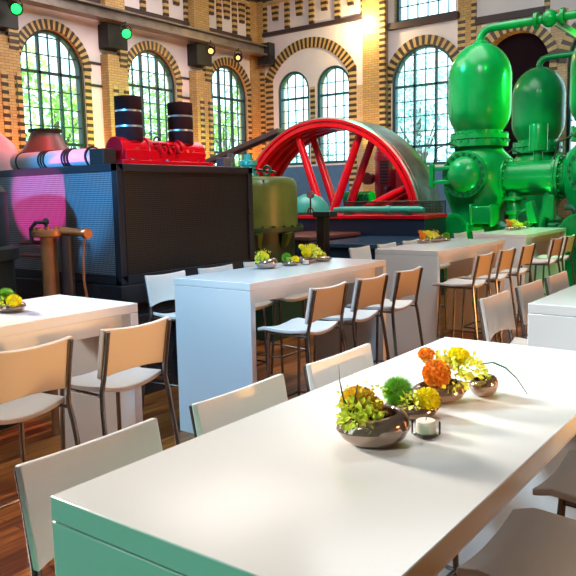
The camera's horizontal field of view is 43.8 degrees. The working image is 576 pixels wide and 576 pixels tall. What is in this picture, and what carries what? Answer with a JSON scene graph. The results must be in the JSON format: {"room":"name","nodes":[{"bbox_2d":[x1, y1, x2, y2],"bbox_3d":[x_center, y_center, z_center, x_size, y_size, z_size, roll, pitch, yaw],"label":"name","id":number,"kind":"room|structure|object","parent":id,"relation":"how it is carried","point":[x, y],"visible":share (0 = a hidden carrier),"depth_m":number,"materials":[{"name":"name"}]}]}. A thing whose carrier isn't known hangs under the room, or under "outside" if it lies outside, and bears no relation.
{"room":"power station hall","nodes":[
{"label":"power station hall","id":0,"kind":"room"},
{"bbox_2d":[0,0,250,160],"bbox_3d":[-6.625,-3.412,12.518,0.300,7.100,19.200,4,9,36],"label":"wall","id":1,"kind":"structure","parent":0,"point":[85,29],"depth_m":16.21,"materials":[{"name":"paint"}]},
{"bbox_2d":[0,0,18,31],"bbox_3d":[-5.407,-5.137,13.457,0.330,0.510,0.540,4,9,36],"label":"bracket","id":2,"kind":"object","parent":1,"relation":"attached to","point":[7,19],"visible":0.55,"depth_m":13.40,"materials":[{"name":"grey metal"}]},
{"bbox_2d":[0,28,25,152],"bbox_3d":[-5.412,-3.593,13.721,0.300,7.100,0.540,4,9,36],"label":"trim","id":3,"kind":"structure","parent":1,"relation":"attached to","point":[9,58],"depth_m":13.63,"materials":[{"name":"yellow brick"}]},
{"bbox_2d":[20,30,85,148],"bbox_3d":[-4.889,-3.804,14.796,0.120,2.920,1.520,4,9,36],"label":"window","id":4,"kind":"structure","parent":1,"relation":"in","point":[59,38],"depth_m":14.88,"materials":[{"name":"grey"}]},
{"bbox_2d":[19,19,94,146],"bbox_3d":[-4.807,-3.619,14.761,0.136,3.659,1.898,4,9,36],"label":"trim","id":5,"kind":"structure","parent":1,"relation":"attached to","point":[28,29],"depth_m":15.03,"materials":[{"name":"brown brick"}]},
{"bbox_2d":[98,0,127,147],"bbox_3d":[-3.816,-3.901,15.852,0.300,7.100,0.540,4,9,36],"label":"pillar","id":6,"kind":"structure","parent":1,"relation":"attached to","point":[112,74],"depth_m":15.59,"materials":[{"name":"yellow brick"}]},
{"bbox_2d":[98,22,127,51],"bbox_3d":[-3.811,-5.446,15.587,0.330,0.510,0.540,4,9,36],"label":"bracket","id":7,"kind":"object","parent":1,"relation":"attached to","point":[110,38],"visible":0.87,"depth_m":15.42,"materials":[{"name":"grey metal"}]},
{"bbox_2d":[113,50,129,126],"bbox_3d":[-3.647,-3.383,15.873,0.110,3.660,0.435,4,9,36],"label":"trim","id":8,"kind":"structure","parent":1,"relation":"attached to","point":[123,54],"depth_m":15.69,"materials":[{"name":"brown brick"}]},
{"bbox_2d":[129,50,174,141],"bbox_3d":[-3.257,-4.119,16.974,0.120,2.920,1.520,4,9,36],"label":"window","id":9,"kind":"structure","parent":1,"relation":"in","point":[157,57],"depth_m":17.02,"materials":[{"name":"grey"}]},
{"bbox_2d":[127,41,182,101],"bbox_3d":[-3.175,-3.934,16.940,0.136,3.659,1.898,4,9,36],"label":"trim","id":10,"kind":"structure","parent":1,"relation":"attached to","point":[134,50],"depth_m":16.87,"materials":[{"name":"brown brick"}]},
{"bbox_2d":[187,0,211,158],"bbox_3d":[-2.196,-4.215,18.015,0.300,7.100,0.540,4,9,36],"label":"trim","id":11,"kind":"structure","parent":1,"relation":"attached to","point":[198,10],"depth_m":17.73,"materials":[{"name":"yellow brick"}]},
{"bbox_2d":[187,42,211,67],"bbox_3d":[-2.192,-5.759,17.750,0.330,0.510,0.540,4,9,36],"label":"bracket","id":12,"kind":"object","parent":1,"relation":"attached to","point":[197,56],"visible":0.92,"depth_m":17.57,"materials":[{"name":"black metal"}]},
{"bbox_2d":[10,0,274,66],"bbox_3d":[-6.218,-5.243,11.916,0.400,0.570,19.150,4,9,36],"label":"beam","id":13,"kind":"structure","parent":12,"relation":"on","point":[265,52],"depth_m":16.17,"materials":[{"name":"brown metal"}]},
{"bbox_2d":[8,0,22,15],"bbox_3d":[-4.995,-5.173,13.126,0.256,0.389,0.332,-4,8,-19],"label":"spotlight","id":14,"kind":"object","parent":13,"relation":"hanging from","point":[16,8],"visible":1,"depth_m":13.05,"materials":[{"name":"green glass"}]},
{"bbox_2d":[120,21,131,39],"bbox_3d":[-3.440,-5.455,15.205,0.240,0.386,0.326,-3,8,-14],"label":"spotlight","id":15,"kind":"object","parent":13,"relation":"hanging from","point":[126,33],"visible":1,"depth_m":15.12,"materials":[{"name":"green glass"}]},
{"bbox_2d":[200,66,214,165],"bbox_3d":[-2.027,-3.696,18.036,0.110,3.660,0.435,4,9,36],"label":"trim","id":16,"kind":"structure","parent":1,"relation":"attached to","point":[207,69],"depth_m":17.93,"materials":[{"name":"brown brick"}]},
{"bbox_2d":[211,65,246,166],"bbox_3d":[-1.655,-4.429,19.113,0.120,2.920,1.520,4,9,36],"label":"window","id":17,"kind":"structure","parent":1,"relation":"in","point":[231,71],"depth_m":19.21,"materials":[{"name":"grey"}]},
{"bbox_2d":[211,57,252,159],"bbox_3d":[-1.573,-4.244,19.078,0.136,3.659,1.898,4,9,36],"label":"trim","id":18,"kind":"structure","parent":1,"relation":"attached to","point":[216,64],"depth_m":19.33,"materials":[{"name":"brown brick"}]},
{"bbox_2d":[139,0,361,37],"bbox_3d":[-1.742,-6.766,15.689,3.470,0.942,7.670,4,9,36],"label":"trim","id":19,"kind":"structure","parent":1,"relation":"attached to","point":[242,7],"depth_m":18.68,"materials":[{"name":"brown brick"}]},
{"bbox_2d":[87,0,544,40],"bbox_3d":[-2.467,-5.947,11.080,7.870,1.620,16.050,4,9,36],"label":"trim","id":20,"kind":"structure","parent":1,"relation":"attached to","point":[455,15],"depth_m":16.79,"materials":[{"name":"grey"}]},
{"bbox_2d":[205,128,284,163],"bbox_3d":[-1.364,-1.729,14.972,3.150,2.927,0.320,4,9,36],"label":"belt","id":21,"kind":"object","parent":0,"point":[270,135],"visible":0.11,"depth_m":14.26,"materials":[{"name":"rubber"}]},
{"bbox_2d":[0,291,527,575],"bbox_3d":[0.149,0.624,8.029,16.400,0.001,19.200,4,9,36],"label":"floor","id":22,"kind":"structure","parent":0,"point":[40,441],"depth_m":5.06,"materials":[{"name":"brown wood"}]},
{"bbox_2d":[0,185,19,429],"bbox_3d":[-2.495,0.060,5.399,0.997,1.900,0.997,0,7,5],"label":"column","id":23,"kind":"structure","parent":22,"relation":"on","point":[9,253],"depth_m":5.31,"materials":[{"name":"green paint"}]},
{"bbox_2d":[0,335,80,557],"bbox_3d":[-1.158,0.753,3.014,0.521,1.094,0.511,4,9,36],"label":"bar stool","id":24,"kind":"object","parent":22,"relation":"on","point":[25,373],"visible":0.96,"depth_m":2.92,"materials":[{"name":"beige plastic"}]},
{"bbox_2d":[19,218,92,433],"bbox_3d":[-1.625,0.277,5.039,0.550,1.530,0.216,2,8,23],"label":"copper pipe","id":25,"kind":"object","parent":22,"relation":"on","point":[48,255],"visible":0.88,"depth_m":4.95,"materials":[{"name":"red metal"}]},
{"bbox_2d":[0,295,142,448],"bbox_3d":[-1.603,0.708,3.395,0.685,1.100,1.790,4,9,36],"label":"bar table","id":26,"kind":"object","parent":22,"relation":"on","point":[43,320],"visible":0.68,"depth_m":3.83,"materials":[{"name":"white laminate"}]},
{"bbox_2d":[0,287,25,312],"bbox_3d":[-1.407,0.059,3.610,0.174,0.123,0.146,1,8,17],"label":"flower bowl","id":27,"kind":"object","parent":26,"relation":"on","point":[10,302],"visible":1,"depth_m":3.57,"materials":[{"name":"yellow plant"}]},
{"bbox_2d":[13,418,162,575],"bbox_3d":[-0.314,0.912,1.670,0.521,1.094,0.511,4,9,36],"label":"bar stool","id":28,"kind":"object","parent":22,"relation":"on","point":[37,480],"visible":0.43,"depth_m":1.64,"materials":[{"name":"beige plastic"}]},
{"bbox_2d":[60,316,180,450],"bbox_3d":[-0.825,0.689,3.459,0.521,1.094,0.511,4,9,36],"label":"bar stool","id":29,"kind":"object","parent":22,"relation":"on","point":[121,350],"visible":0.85,"depth_m":3.33,"materials":[{"name":"beige plastic"}]},
{"bbox_2d":[0,163,256,394],"bbox_3d":[-2.035,-0.216,7.310,3.080,1.935,1.770,4,9,36],"label":"machine","id":30,"kind":"object","parent":22,"relation":"on","point":[143,220],"visible":0.42,"depth_m":6.18,"materials":[{"name":"grey metal"}]},
{"bbox_2d":[0,133,17,170],"bbox_3d":[-3.117,-1.451,7.596,0.650,0.489,0.410,4,9,36],"label":"exhaust elbow","id":31,"kind":"object","parent":30,"relation":"on","point":[7,148],"visible":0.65,"depth_m":7.41,"materials":[{"name":"metal"}]},
{"bbox_2d":[21,128,67,152],"bbox_3d":[-2.720,-1.530,8.067,0.800,0.500,0.800,4,9,36],"label":"funnel","id":32,"kind":"object","parent":30,"relation":"on","point":[40,139],"visible":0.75,"depth_m":7.88,"materials":[{"name":"brown paint"}]},
{"bbox_2d":[10,146,97,169],"bbox_3d":[-2.200,-1.208,6.756,1.190,0.191,0.191,4,9,36],"label":"duct","id":33,"kind":"object","parent":30,"relation":"on","point":[69,156],"visible":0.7,"depth_m":6.67,"materials":[{"name":"silver metal"}]},
{"bbox_2d":[89,148,115,164],"bbox_3d":[-1.558,-1.099,6.026,0.180,0.140,0.140,4,9,36],"label":"control box","id":34,"kind":"object","parent":30,"relation":"on","point":[100,155],"visible":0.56,"depth_m":5.97,"materials":[{"name":"black paint"}]},
{"bbox_2d":[106,95,213,165],"bbox_3d":[-1.184,-1.400,6.514,0.326,0.596,1.130,4,9,36],"label":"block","id":35,"kind":"object","parent":30,"relation":"on","point":[131,147],"visible":0.93,"depth_m":6.32,"materials":[{"name":"red metal"}]},
{"bbox_2d":[216,153,234,166],"bbox_3d":[-0.606,-1.258,7.063,0.100,0.150,0.200,4,9,36],"label":"stand","id":36,"kind":"object","parent":30,"relation":"on","point":[223,162],"visible":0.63,"depth_m":7.00,"materials":[{"name":"grey metal"}]},
{"bbox_2d":[142,270,185,412],"bbox_3d":[-0.776,0.438,5.374,0.521,1.094,0.511,4,9,36],"label":"bar stool","id":37,"kind":"object","parent":22,"relation":"on","point":[159,288],"visible":0.41,"depth_m":5.34,"materials":[{"name":"beige plastic"}]},
{"bbox_2d":[197,264,271,371],"bbox_3d":[-0.442,0.373,5.819,0.521,1.094,0.511,4,9,36],"label":"bar stool","id":38,"kind":"object","parent":22,"relation":"on","point":[260,305],"visible":0.2,"depth_m":5.82,"materials":[{"name":"beige plastic"}]},
{"bbox_2d":[189,374,287,437],"bbox_3d":[0.010,0.850,2.103,0.521,1.094,0.511,4,9,36],"label":"bar stool","id":39,"kind":"object","parent":22,"relation":"on","point":[211,414],"visible":0.2,"depth_m":2.13,"materials":[{"name":"beige plastic"}]},
{"bbox_2d":[239,154,307,341],"bbox_3d":[-0.354,-0.581,8.986,1.450,2.160,1.400,4,9,36],"label":"tank","id":40,"kind":"object","parent":22,"relation":"on","point":[275,214],"visible":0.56,"depth_m":8.52,"materials":[{"name":"green metal"}]},
{"bbox_2d":[242,262,308,374],"bbox_3d":[-0.109,0.309,6.264,0.521,1.094,0.511,4,9,36],"label":"bar stool","id":41,"kind":"object","parent":22,"relation":"on","point":[302,296],"visible":0.44,"depth_m":6.15,"materials":[{"name":"beige plastic"}]},
{"bbox_2d":[174,258,385,433],"bbox_3d":[0.024,0.393,5.567,0.685,1.100,1.790,4,9,36],"label":"bar table","id":42,"kind":"object","parent":22,"relation":"on","point":[215,311],"visible":0.72,"depth_m":4.93,"materials":[{"name":"white laminate"}]},
{"bbox_2d":[254,248,277,268],"bbox_3d":[-0.169,-0.248,5.489,0.180,0.199,0.153,-1,7,1],"label":"flower bowl","id":43,"kind":"object","parent":42,"relation":"on","point":[263,261],"visible":1,"depth_m":5.45,"materials":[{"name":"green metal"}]},
{"bbox_2d":[281,252,298,265],"bbox_3d":[0.017,-0.231,5.684,0.151,0.107,0.127,-1,7,1],"label":"flower bowl","id":44,"kind":"object","parent":42,"relation":"on","point":[287,259],"visible":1,"depth_m":5.66,"materials":[{"name":"yellow plant"}]},
{"bbox_2d":[298,244,322,262],"bbox_3d":[0.181,-0.284,5.866,0.227,0.159,0.144,-4,8,-23],"label":"flower bowl","id":45,"kind":"object","parent":42,"relation":"on","point":[306,252],"visible":0.95,"depth_m":5.83,"materials":[{"name":"yellow plant"}]},
{"bbox_2d":[258,281,347,396],"bbox_3d":[0.127,0.509,4.696,0.521,1.094,0.511,4,9,36],"label":"bar stool","id":46,"kind":"object","parent":22,"relation":"on","point":[324,302],"visible":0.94,"depth_m":4.59,"materials":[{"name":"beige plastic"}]},
{"bbox_2d":[50,337,575,575],"bbox_3d":[0.365,0.859,1.943,0.685,1.100,1.790,4,9,36],"label":"bar table","id":47,"kind":"object","parent":22,"relation":"on","point":[277,490],"visible":0.8,"depth_m":1.40,"materials":[{"name":"white laminate"}]},
{"bbox_2d":[334,371,410,448],"bbox_3d":[0.189,0.256,1.607,0.171,0.189,0.146,-1,7,1],"label":"flower bowl","id":48,"kind":"object","parent":47,"relation":"on","point":[365,422],"visible":1,"depth_m":1.57,"materials":[{"name":"brown metal"}]},
{"bbox_2d":[380,374,440,419],"bbox_3d":[0.305,0.271,1.792,0.151,0.107,0.127,-1,7,1],"label":"flower bowl","id":49,"kind":"object","parent":47,"relation":"on","point":[426,402],"visible":0.98,"depth_m":1.77,"materials":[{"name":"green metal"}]},
{"bbox_2d":[411,417,440,438],"bbox_3d":[0.320,0.320,1.662,0.068,0.043,0.068,4,9,36],"label":"tealight holder","id":50,"kind":"object","parent":47,"relation":"on","point":[425,426],"visible":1,"depth_m":1.65,"materials":[{"name":"clear glass"}]},
{"bbox_2d":[416,417,435,434],"bbox_3d":[0.320,0.320,1.662,0.046,0.029,0.046,4,9,36],"label":"candle","id":51,"kind":"object","parent":50,"relation":"on","point":[424,425],"depth_m":1.65,"materials":[{"name":"beige wax"}]},
{"bbox_2d":[412,346,488,403],"bbox_3d":[0.434,0.233,1.919,0.207,0.144,0.131,-1,7,1],"label":"flower bowl","id":52,"kind":"object","parent":47,"relation":"on","point":[436,373],"visible":0.95,"depth_m":1.90,"materials":[{"name":"brown metal"}]},
{"bbox_2d":[469,362,526,396],"bbox_3d":[0.561,0.251,1.944,0.080,0.098,0.153,-7,9,-37],"label":"flower bowl","id":53,"kind":"object","parent":47,"relation":"on","point":[486,387],"visible":0.89,"depth_m":1.95,"materials":[{"name":"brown metal"}]},
{"bbox_2d":[313,211,336,256],"bbox_3d":[0.506,-0.314,9.638,0.270,1.430,0.200,4,9,36],"label":"post","id":54,"kind":"object","parent":22,"relation":"on","point":[322,217],"visible":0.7,"depth_m":9.54,"materials":[{"name":"black metal"}]},
{"bbox_2d":[295,231,360,256],"bbox_3d":[0.341,-0.316,11.145,1.000,1.050,1.400,4,9,36],"label":"countertop","id":55,"kind":"structure","parent":22,"relation":"on","point":[306,237],"depth_m":10.71,"materials":[{"name":"brown wood"}]},
{"bbox_2d":[313,273,389,361],"bbox_3d":[0.448,0.447,5.125,0.521,1.094,0.511,4,9,36],"label":"bar stool","id":56,"kind":"object","parent":22,"relation":"on","point":[368,291],"visible":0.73,"depth_m":4.99,"materials":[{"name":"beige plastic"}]},
{"bbox_2d":[343,191,375,205],"bbox_3d":[1.420,-1.065,14.216,0.600,1.700,0.300,4,9,36],"label":"housing","id":57,"kind":"object","parent":22,"relation":"on","point":[362,195],"visible":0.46,"depth_m":13.96,"materials":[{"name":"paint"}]},
{"bbox_2d":[348,246,371,258],"bbox_3d":[0.915,0.111,7.632,0.521,1.094,0.511,4,9,36],"label":"bar stool","id":58,"kind":"object","parent":22,"relation":"on","point":[364,252],"visible":0.16,"depth_m":7.68,"materials":[{"name":"beige plastic"}]},
{"bbox_2d":[308,236,428,259],"bbox_3d":[1.306,-0.209,10.438,1.240,0.985,1.720,4,9,36],"label":"display table","id":59,"kind":"object","parent":22,"relation":"on","point":[339,248],"visible":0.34,"depth_m":9.89,"materials":[{"name":"blue"}]},
{"bbox_2d":[295,213,447,294],"bbox_3d":[0.209,-0.664,12.828,5.290,1.310,0.840,4,9,36],"label":"platform","id":60,"kind":"object","parent":22,"relation":"on","point":[367,224],"visible":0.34,"depth_m":11.40,"materials":[{"name":"blue"}]},
{"bbox_2d":[297,194,329,214],"bbox_3d":[0.374,-1.478,12.587,0.800,0.360,0.800,4,9,36],"label":"dome","id":61,"kind":"object","parent":60,"relation":"on","point":[318,203],"visible":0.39,"depth_m":12.32,"materials":[{"name":"metal"}]},
{"bbox_2d":[333,205,424,214],"bbox_3d":[1.442,-1.260,11.567,1.650,0.150,0.160,4,9,36],"label":"pipe","id":62,"kind":"object","parent":60,"relation":"on","point":[388,209],"visible":0.94,"depth_m":11.48,"materials":[{"name":"metal"}]},
{"bbox_2d":[344,200,445,213],"bbox_3d":[1.754,-1.357,12.023,1.924,0.212,0.024,4,9,36],"label":"guard rail","id":63,"kind":"object","parent":60,"relation":"on","point":[425,201],"visible":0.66,"depth_m":11.83,"materials":[{"name":"metal"}]},
{"bbox_2d":[303,343,458,575],"bbox_3d":[0.338,0.786,2.540,0.521,1.094,0.511,4,9,36],"label":"bar stool","id":64,"kind":"object","parent":22,"relation":"on","point":[320,373],"visible":0.12,"depth_m":2.58,"materials":[{"name":"beige plastic"}]},
{"bbox_2d":[346,266,423,364],"bbox_3d":[0.776,0.383,5.562,0.521,1.094,0.511,4,9,36],"label":"bar stool","id":65,"kind":"object","parent":22,"relation":"on","point":[405,283],"visible":0.73,"depth_m":5.42,"materials":[{"name":"beige plastic"}]},
{"bbox_2d":[362,148,428,205],"bbox_3d":[2.129,-1.543,14.216,1.260,2.620,0.545,4,9,36],"label":"machine","id":66,"kind":"object","parent":22,"relation":"on","point":[386,178],"visible":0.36,"depth_m":14.03,"materials":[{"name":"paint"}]},
{"bbox_2d":[401,239,450,329],"bbox_3d":[1.630,-0.028,8.586,0.521,1.094,0.511,4,9,36],"label":"bar stool","id":67,"kind":"object","parent":22,"relation":"on","point":[446,265],"visible":0.25,"depth_m":8.61,"materials":[{"name":"beige plastic"}]},
{"bbox_2d":[375,238,504,357],"bbox_3d":[1.695,0.070,7.797,0.685,1.100,1.790,4,9,36],"label":"bar table","id":68,"kind":"object","parent":22,"relation":"on","point":[460,253],"visible":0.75,"depth_m":7.16,"materials":[{"name":"white laminate"}]},
{"bbox_2d":[417,230,434,243],"bbox_3d":[1.515,-0.562,7.855,0.207,0.144,0.131,-1,7,1],"label":"flower bowl","id":69,"kind":"object","parent":68,"relation":"on","point":[423,239],"visible":1,"depth_m":7.83,"materials":[{"name":"orange plant"}]},
{"bbox_2d":[432,251,497,342],"bbox_3d":[1.681,0.208,6.771,0.521,1.094,0.511,4,9,36],"label":"bar stool","id":70,"kind":"object","parent":22,"relation":"on","point":[482,265],"visible":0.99,"depth_m":6.70,"materials":[{"name":"beige plastic"}]},
{"bbox_2d":[457,247,518,342],"bbox_3d":[2.026,0.141,7.232,0.521,1.094,0.511,4,9,36],"label":"bar stool","id":71,"kind":"object","parent":22,"relation":"on","point":[505,258],"visible":0.78,"depth_m":7.18,"materials":[{"name":"beige plastic"}]},
{"bbox_2d":[477,290,526,345],"bbox_3d":[1.298,0.586,3.930,0.521,1.094,0.511,4,9,36],"label":"bar stool","id":72,"kind":"object","parent":22,"relation":"on","point":[496,314],"visible":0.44,"depth_m":3.99,"materials":[{"name":"beige plastic"}]},
{"bbox_2d":[429,7,575,290],"bbox_3d":[3.986,-2.103,11.385,3.311,4.392,3.187,-2,7,-5],"label":"machine","id":73,"kind":"object","parent":22,"relation":"on","point":[480,180],"visible":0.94,"depth_m":11.35,"materials":[{"name":"green metal"}]},
{"bbox_2d":[486,243,535,335],"bbox_3d":[2.396,0.070,7.725,0.521,1.094,0.511,4,9,36],"label":"bar stool","id":74,"kind":"object","parent":22,"relation":"on","point":[526,253],"visible":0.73,"depth_m":7.56,"materials":[{"name":"beige plastic"}]},
{"bbox_2d":[456,508,575,575],"bbox_3d":[0.711,0.892,1.672,0.521,1.094,0.511,4,9,36],"label":"bar stool","id":75,"kind":"object","parent":22,"relation":"on","point":[531,541],"visible":1,"depth_m":1.74,"materials":[{"name":"beige plastic"}]},
{"bbox_2d":[474,227,565,319],"bbox_3d":[3.276,-0.255,10.049,0.685,1.100,1.790,4,9,36],"label":"bar table","id":76,"kind":"object","parent":22,"relation":"on","point":[542,237],"visible":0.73,"depth_m":9.66,"materials":[{"name":"white laminate"}]},
{"bbox_2d":[515,279,544,338],"bbox_3d":[1.649,0.518,4.399,0.521,1.094,0.511,4,9,36],"label":"bar stool","id":77,"kind":"object","parent":22,"relation":"on","point":[533,291],"visible":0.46,"depth_m":4.33,"materials":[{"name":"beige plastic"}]},
{"bbox_2d":[515,237,563,323],"bbox_3d":[3.066,-0.068,8.687,0.521,1.094,0.511,4,9,36],"label":"bar stool","id":78,"kind":"object","parent":22,"relation":"on","point":[555,246],"visible":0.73,"depth_m":8.52,"materials":[{"name":"beige plastic"}]},
{"bbox_2d":[507,51,573,227],"bbox_3d":[5.686,-2.392,13.784,3.020,4.280,1.170,4,9,36],"label":"tank","id":79,"kind":"object","parent":22,"relation":"on","point":[539,94],"visible":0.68,"depth_m":13.82,"materials":[{"name":"green metal"}]},
{"bbox_2d":[527,285,575,350],"bbox_3d":[2.014,0.540,4.144,0.685,1.100,1.790,4,9,36],"label":"bar table","id":80,"kind":"object","parent":22,"relation":"on","point":[551,318],"visible":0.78,"depth_m":3.52,"materials":[{"name":"white laminate"}]},
{"bbox_2d":[532,450,575,516],"bbox_3d":[1.033,0.830,2.101,0.521,1.094,0.511,4,9,36],"label":"bar stool","id":81,"kind":"object","parent":22,"relation":"on","point":[561,484],"visible":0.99,"depth_m":2.08,"materials":[{"name":"beige plastic"}]},
{"bbox_2d":[533,234,575,294],"bbox_3d":[3.394,-0.132,9.124,0.521,1.094,0.511,4,9,36],"label":"bar stool","id":82,"kind":"object","parent":22,"relation":"on","point":[569,241],"visible":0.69,"depth_m":9.05,"materials":[{"name":"beige plastic"}]},
{"bbox_2d":[544,271,568,295],"bbox_3d":[1.983,0.454,4.845,0.521,1.094,0.511,4,9,36],"label":"bar stool","id":83,"kind":"object","parent":22,"relation":"on","point":[555,283],"visible":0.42,"depth_m":4.88,"materials":[{"name":"beige plastic"}]},
{"bbox_3d":[0.899,0.462,13.796,4.550,1.200,1.060,4,9,36],"label":"pit","id":84,"kind":"object","parent":22,"relation":"in","visible":0},
{"bbox_2d":[255,117,442,212],"bbox_3d":[0.917,-1.133,13.611,4.060,4.060,1.004,4,9,36],"label":"flywheel","id":85,"kind":"object","parent":84,"relation":"in","point":[279,153],"visible":0.33,"depth_m":12.97,"materials":[{"name":"metal"}]},
{"bbox_2d":[264,0,575,218],"bbox_3d":[5.767,-4.028,15.410,16.700,7.100,0.300,4,9,36],"label":"wall","id":86,"kind":"structure","parent":0,"point":[311,62],"depth_m":18.16,"materials":[{"name":"paint"}]},
{"bbox_2d":[279,71,309,164],"bbox_3d":[0.211,-4.585,19.416,1.020,2.480,0.120,4,9,36],"label":"window","id":87,"kind":"structure","parent":86,"relation":"in","point":[285,79],"depth_m":19.43,"materials":[{"name":"teal"}]},
{"bbox_2d":[265,37,356,191],"bbox_3d":[0.597,-4.422,19.078,2.936,4.330,0.136,4,9,36],"label":"trim","id":88,"kind":"structure","parent":86,"relation":"attached to","point":[335,48],"depth_m":18.69,"materials":[{"name":"brown brick"}]},
{"bbox_2d":[249,0,387,192],"bbox_3d":[0.724,-4.366,18.742,4.110,7.100,0.430,4,9,36],"label":"brick pillars","id":89,"kind":"structure","parent":86,"relation":"attached to","point":[370,8],"depth_m":17.74,"materials":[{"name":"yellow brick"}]},
{"bbox_2d":[260,0,385,150],"bbox_3d":[0.816,-5.017,18.629,3.932,5.616,0.075,5,9,37],"label":"trim","id":90,"kind":"structure","parent":86,"relation":"attached to","point":[382,3],"depth_m":17.44,"materials":[{"name":"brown brick"}]},
{"bbox_2d":[318,66,348,163],"bbox_3d":[1.239,-4.506,18.657,1.020,2.480,0.120,4,9,36],"label":"window","id":91,"kind":"structure","parent":86,"relation":"in","point":[324,74],"depth_m":18.72,"materials":[{"name":"teal"}]},
{"bbox_2d":[314,29,362,190],"bbox_3d":[1.317,-4.454,18.515,1.460,4.510,0.065,4,9,36],"label":"trim","id":92,"kind":"structure","parent":86,"relation":"attached to","point":[359,87],"depth_m":18.10,"materials":[{"name":"brick"}]},
{"bbox_2d":[393,44,455,164],"bbox_3d":[3.293,-4.364,17.152,1.680,2.810,0.120,4,9,36],"label":"window","id":93,"kind":"structure","parent":86,"relation":"in","point":[413,52],"depth_m":17.17,"materials":[{"name":"teal"}]},
{"bbox_2d":[397,0,454,21],"bbox_3d":[3.304,-6.884,16.904,1.580,1.030,0.120,4,9,36],"label":"window","id":94,"kind":"structure","parent":86,"relation":"in","point":[399,2],"depth_m":17.14,"materials":[{"name":"teal"}]},
{"bbox_2d":[388,17,464,129],"bbox_3d":[3.256,-4.141,17.126,2.099,4.176,0.136,4,9,36],"label":"trim","id":95,"kind":"structure","parent":86,"relation":"attached to","point":[439,41],"depth_m":16.84,"materials":[{"name":"brown brick"}]},
{"bbox_2d":[458,0,476,47],"bbox_3d":[4.084,-5.275,16.323,0.440,4.800,0.065,4,9,36],"label":"trim","id":96,"kind":"structure","parent":86,"relation":"attached to","point":[464,6],"depth_m":16.21,"materials":[{"name":"yellow brick"}]},
{"bbox_2d":[497,33,549,219],"bbox_3d":[5.176,-3.208,16.172,1.750,5.300,0.060,4,9,36],"label":"door","id":97,"kind":"structure","parent":86,"relation":"in","point":[523,51],"depth_m":15.88,"materials":[{"name":"black"}]},
{"bbox_2d":[471,0,575,72],"bbox_3d":[5.884,-4.459,15.111,4.229,6.028,0.136,4,9,36],"label":"trim","id":98,"kind":"structure","parent":86,"relation":"attached to","point":[542,33],"depth_m":15.23,"materials":[{"name":"brown brick"}]},
{"bbox_2d":[566,42,575,153],"bbox_3d":[6.756,-4.168,14.712,1.900,2.920,0.120,4,9,36],"label":"window","id":99,"kind":"structure","parent":86,"relation":"in","point":[569,115],"depth_m":15.29,"materials":[{"name":"teal"}]},
{"label":"outside","id":100,"kind":"structure","parent":0,"visible":0},
{"label":"ground","id":101,"kind":"structure","parent":100,"visible":0},
{"bbox_2d":[21,42,133,148],"bbox_3d":[-6.605,-3.923,20.527,3.398,6.289,4.082,4,9,36],"label":"tree","id":102,"kind":"object","parent":101,"relation":"on","point":[55,102],"visible":0.26,"depth_m":19.82,"materials":[{"name":"green plant"}]},
{"bbox_2d":[128,67,168,140],"bbox_3d":[-5.248,-5.171,28.432,3.610,6.682,4.337,-7,9,-37],"label":"tree","id":103,"kind":"object","parent":101,"relation":"on","point":[146,115],"visible":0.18,"depth_m":27.50,"materials":[{"name":"green plant"}]},
{"bbox_2d":[213,77,240,165],"bbox_3d":[-3.321,-7.524,38.888,5.613,8.647,4.672,-4,8,-22],"label":"tree","id":104,"kind":"object","parent":101,"relation":"on","point":[234,93],"visible":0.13,"depth_m":38.51,"materials":[{"name":"green plant"}]},
{"bbox_2d":[291,133,334,162],"bbox_3d":[0.741,-4.867,32.516,3.062,4.716,2.548,0,8,9],"label":"tree","id":105,"kind":"object","parent":101,"relation":"on","point":[331,147],"visible":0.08,"depth_m":31.69,"materials":[{"name":"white plant"}]},
{"bbox_2d":[398,48,454,161],"bbox_3d":[4.799,-5.628,27.537,4.035,7.468,4.848,-2,7,-7],"label":"tree","id":106,"kind":"object","parent":101,"relation":"on","point":[420,96],"visible":0.41,"depth_m":26.68,"materials":[{"name":"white plant"}]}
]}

